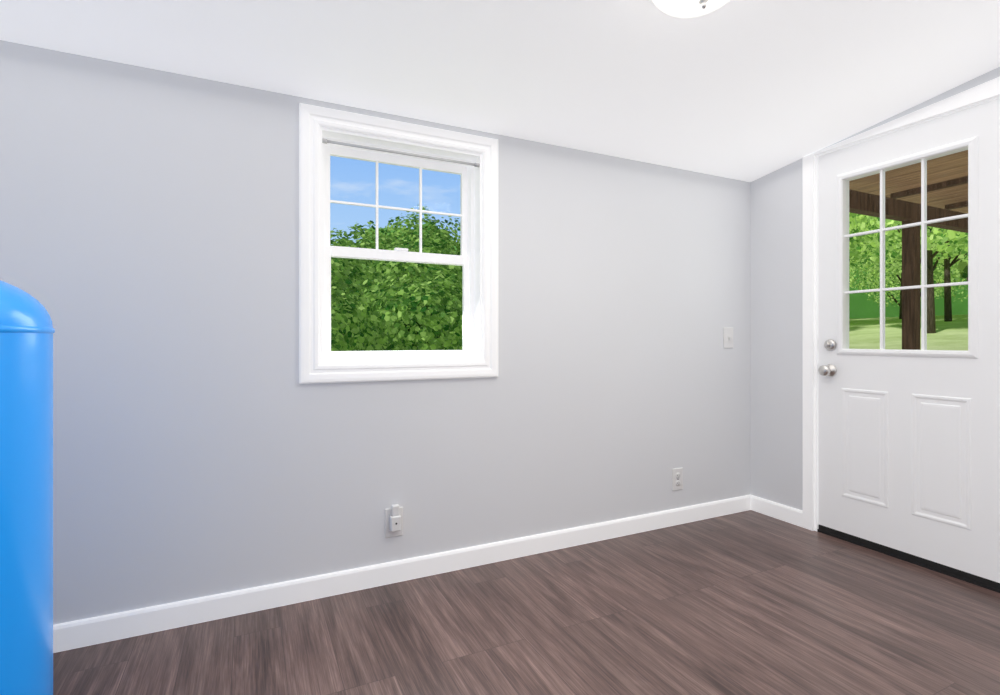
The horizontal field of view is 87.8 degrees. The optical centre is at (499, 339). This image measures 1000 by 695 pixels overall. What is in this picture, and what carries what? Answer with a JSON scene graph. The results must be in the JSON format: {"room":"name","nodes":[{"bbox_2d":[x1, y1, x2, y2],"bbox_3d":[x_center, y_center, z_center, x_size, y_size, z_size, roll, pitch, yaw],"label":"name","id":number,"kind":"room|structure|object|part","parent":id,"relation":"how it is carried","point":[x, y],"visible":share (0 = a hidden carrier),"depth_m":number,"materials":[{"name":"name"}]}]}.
{"room":"utility room","nodes":[
{"label":"utility room","id":0,"kind":"room"},
{"bbox_2d":[0,40,749,624],"bbox_3d":[-0.214,-0.270,2.427,4.100,2.620,0.140,0,0,-26],"label":"wall","id":1,"kind":"structure","parent":0,"point":[206,442],"depth_m":2.04,"materials":[{"name":"grey paint"}]},
{"bbox_2d":[385,504,402,537],"bbox_3d":[-0.447,0.774,2.215,0.078,0.143,0.042,0,0,-26],"label":"electrical outlet","id":2,"kind":"object","parent":1,"relation":"attached to","point":[394,520],"visible":1,"depth_m":2.21,"materials":[{"name":"white plastic"}]},
{"bbox_2d":[299,103,497,383],"bbox_3d":[-0.435,-0.380,2.316,0.870,1.110,0.170,0,0,-26],"label":"window","id":3,"kind":"structure","parent":1,"relation":"in","point":[403,280],"depth_m":2.28,"materials":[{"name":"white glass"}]},
{"bbox_3d":[-0.459,-0.592,2.365,0.658,0.474,0.022,0,0,-26],"label":"window sash upper","id":4,"kind":"part","parent":3,"relation":"part of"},
{"bbox_3d":[-0.446,-0.166,2.338,0.658,0.487,0.034,0,0,-26],"label":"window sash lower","id":5,"kind":"part","parent":3,"relation":"part of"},
{"bbox_3d":[-0.450,-0.380,2.347,0.696,0.936,0.070,0,0,-26],"label":"window frame vinyl","id":6,"kind":"part","parent":3,"relation":"part of","materials":[{"name":"white plastic"}]},
{"bbox_2d":[322,138,479,167],"bbox_3d":[-0.412,-0.810,2.268,0.696,0.020,0.020,0,0,-26],"label":"curtain rod","id":7,"kind":"object","parent":3,"relation":"attached to","point":[325,141],"visible":1,"depth_m":2.25,"materials":[{"name":"grey metal"}]},
{"bbox_2d":[53,495,751,652],"bbox_3d":[-0.180,0.996,2.358,3.820,0.088,0.014,0,0,-26],"label":"baseboard","id":8,"kind":"structure","parent":1,"relation":"attached to","point":[103,629],"depth_m":2.14,"materials":[{"name":"white wood"}]},
{"bbox_2d":[672,468,682,490],"bbox_3d":[1.001,0.787,2.929,0.078,0.124,0.009,0,0,-26],"label":"electrical outlet","id":9,"kind":"object","parent":1,"relation":"attached to","point":[677,478],"visible":1,"depth_m":2.92,"materials":[{"name":"white plastic"}]},
{"bbox_2d":[675,472,680,485],"bbox_3d":[1.002,0.787,2.927,0.033,0.075,0.002,0,0,-26],"label":"receptacle","id":10,"kind":"object","parent":9,"relation":"attached to","point":[677,474],"depth_m":2.93,"materials":[{"name":"white plastic"}]},
{"bbox_2d":[724,327,732,347],"bbox_3d":[1.366,-0.010,3.101,0.078,0.124,0.016,0,0,-26],"label":"light switch","id":11,"kind":"object","parent":1,"relation":"attached to","point":[728,337],"visible":1,"depth_m":3.10,"materials":[{"name":"white plastic"}]},
{"bbox_2d":[0,0,999,181],"bbox_3d":[0.534,-1.261,0.873,4.700,0.705,4.190,0,0,-26],"label":"ceiling","id":12,"kind":"structure","parent":0,"point":[748,90],"depth_m":1.93,"materials":[{"name":"white paint"}]},
{"bbox_2d":[651,0,730,18],"bbox_3d":[0.584,-1.031,1.507,0.328,0.156,0.328,0,-7,-26],"label":"ceiling light","id":13,"kind":"object","parent":12,"relation":"attached to","point":[684,9],"visible":1,"depth_m":1.54,"materials":[{"name":"white glass"}]},
{"bbox_2d":[53,510,999,694],"bbox_3d":[0.534,1.100,0.873,4.100,0.120,3.590,0,0,-26],"label":"floor","id":14,"kind":"structure","parent":0,"point":[750,602],"depth_m":1.84,"materials":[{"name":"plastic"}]},
{"bbox_2d":[0,280,54,694],"bbox_3d":[-1.243,0.427,1.048,0.506,1.226,0.588,0,0,-26],"label":"tank","id":15,"kind":"object","parent":14,"relation":"on","point":[27,330],"visible":1,"depth_m":1.11,"materials":[{"name":"blue metal"}]},
{"bbox_2d":[750,67,999,510],"bbox_3d":[2.349,-0.270,1.669,0.140,2.620,3.450,0,0,-26],"label":"wall","id":16,"kind":"structure","parent":0,"point":[776,336],"depth_m":3.02,"materials":[{"name":"grey paint"}]},
{"bbox_2d":[751,495,802,526],"bbox_3d":[1.609,0.996,3.028,0.014,0.088,0.330,0,0,-26],"label":"baseboard","id":17,"kind":"structure","parent":16,"relation":"attached to","point":[788,514],"depth_m":3.01,"materials":[{"name":"white wood"}]},
{"bbox_2d":[803,77,999,530],"bbox_3d":[1.950,-0.020,2.488,0.168,2.120,0.937,0,0,-26],"label":"door frame","id":18,"kind":"structure","parent":16,"relation":"attached to","point":[990,89],"depth_m":2.82,"materials":[{"name":"white wood"}]},
{"bbox_2d":[817,529,999,592],"bbox_3d":[1.967,1.034,2.497,0.169,0.012,0.845,0,0,-26],"label":"door threshold sill","id":19,"kind":"structure","parent":16,"relation":"attached to","point":[921,565],"depth_m":2.41,"materials":[{"name":"black rubber"}]},
{"bbox_2d":[818,98,999,582],"bbox_3d":[1.914,0.004,2.471,0.184,1.992,0.785,0,0,-26],"label":"door","id":20,"kind":"structure","parent":16,"relation":"in","point":[899,526],"depth_m":2.41,"materials":[{"name":"white paint"}]},
{"bbox_3d":[1.772,0.097,2.765,0.184,0.199,0.066,0,0,-26],"label":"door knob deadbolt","id":21,"kind":"part","parent":20,"relation":"part of","materials":[{"name":"silver metal"}]},
{"bbox_2d":[845,159,967,349],"bbox_3d":[1.913,-0.390,2.470,0.026,0.876,0.522,0,0,-26],"label":"grille","id":22,"kind":"object","parent":20,"relation":"attached to","point":[923,223],"visible":0.81,"depth_m":2.39,"materials":[{"name":"white paint"}]},
{"bbox_2d":[837,136,977,529],"bbox_3d":[1.914,-0.023,2.471,0.070,1.674,0.586,0,0,-26],"label":"molding","id":23,"kind":"structure","parent":20,"relation":"attached to","point":[940,458],"depth_m":2.37,"materials":[{"name":"white paint"}]},
{"bbox_3d":[1.914,-0.390,2.471,0.008,0.884,0.530,0,0,-26],"label":"glass","id":24,"kind":"part","parent":23,"relation":"part of","materials":[{"name":"clear glass"}]},
{"bbox_2d":[819,525,999,589],"bbox_3d":[1.914,1.013,2.471,0.040,0.030,0.785,0,0,-26],"label":"door sweep","id":25,"kind":"object","parent":20,"relation":"attached to","point":[975,578],"depth_m":2.41,"materials":[{"name":"black rubber"}]},
{"label":"outside","id":26,"kind":"structure","parent":0,"visible":0},
{"bbox_2d":[849,315,967,349],"bbox_3d":[0.000,-0.405,0.000,192.000,3.677,192.000,0,0,-26],"label":"lawn","id":27,"kind":"structure","parent":26,"point":[958,326],"depth_m":20.75,"materials":[{"name":"green plant"}]},
{"bbox_2d":[330,205,967,350],"bbox_3d":[8.705,-4.568,3.875,141.609,26.823,165.432,0,0,-26],"label":"trees","id":28,"kind":"object","parent":27,"relation":"on","point":[367,286],"depth_m":21.36,"materials":[{"name":"green plant"}]},
{"bbox_2d":[849,150,967,349],"bbox_3d":[5.010,0.000,2.727,5.550,2.780,5.470,0,0,-26],"label":"porch","id":29,"kind":"object","parent":27,"relation":"on","point":[904,185],"depth_m":4.72,"materials":[{"name":"brown wood"}]}
]}

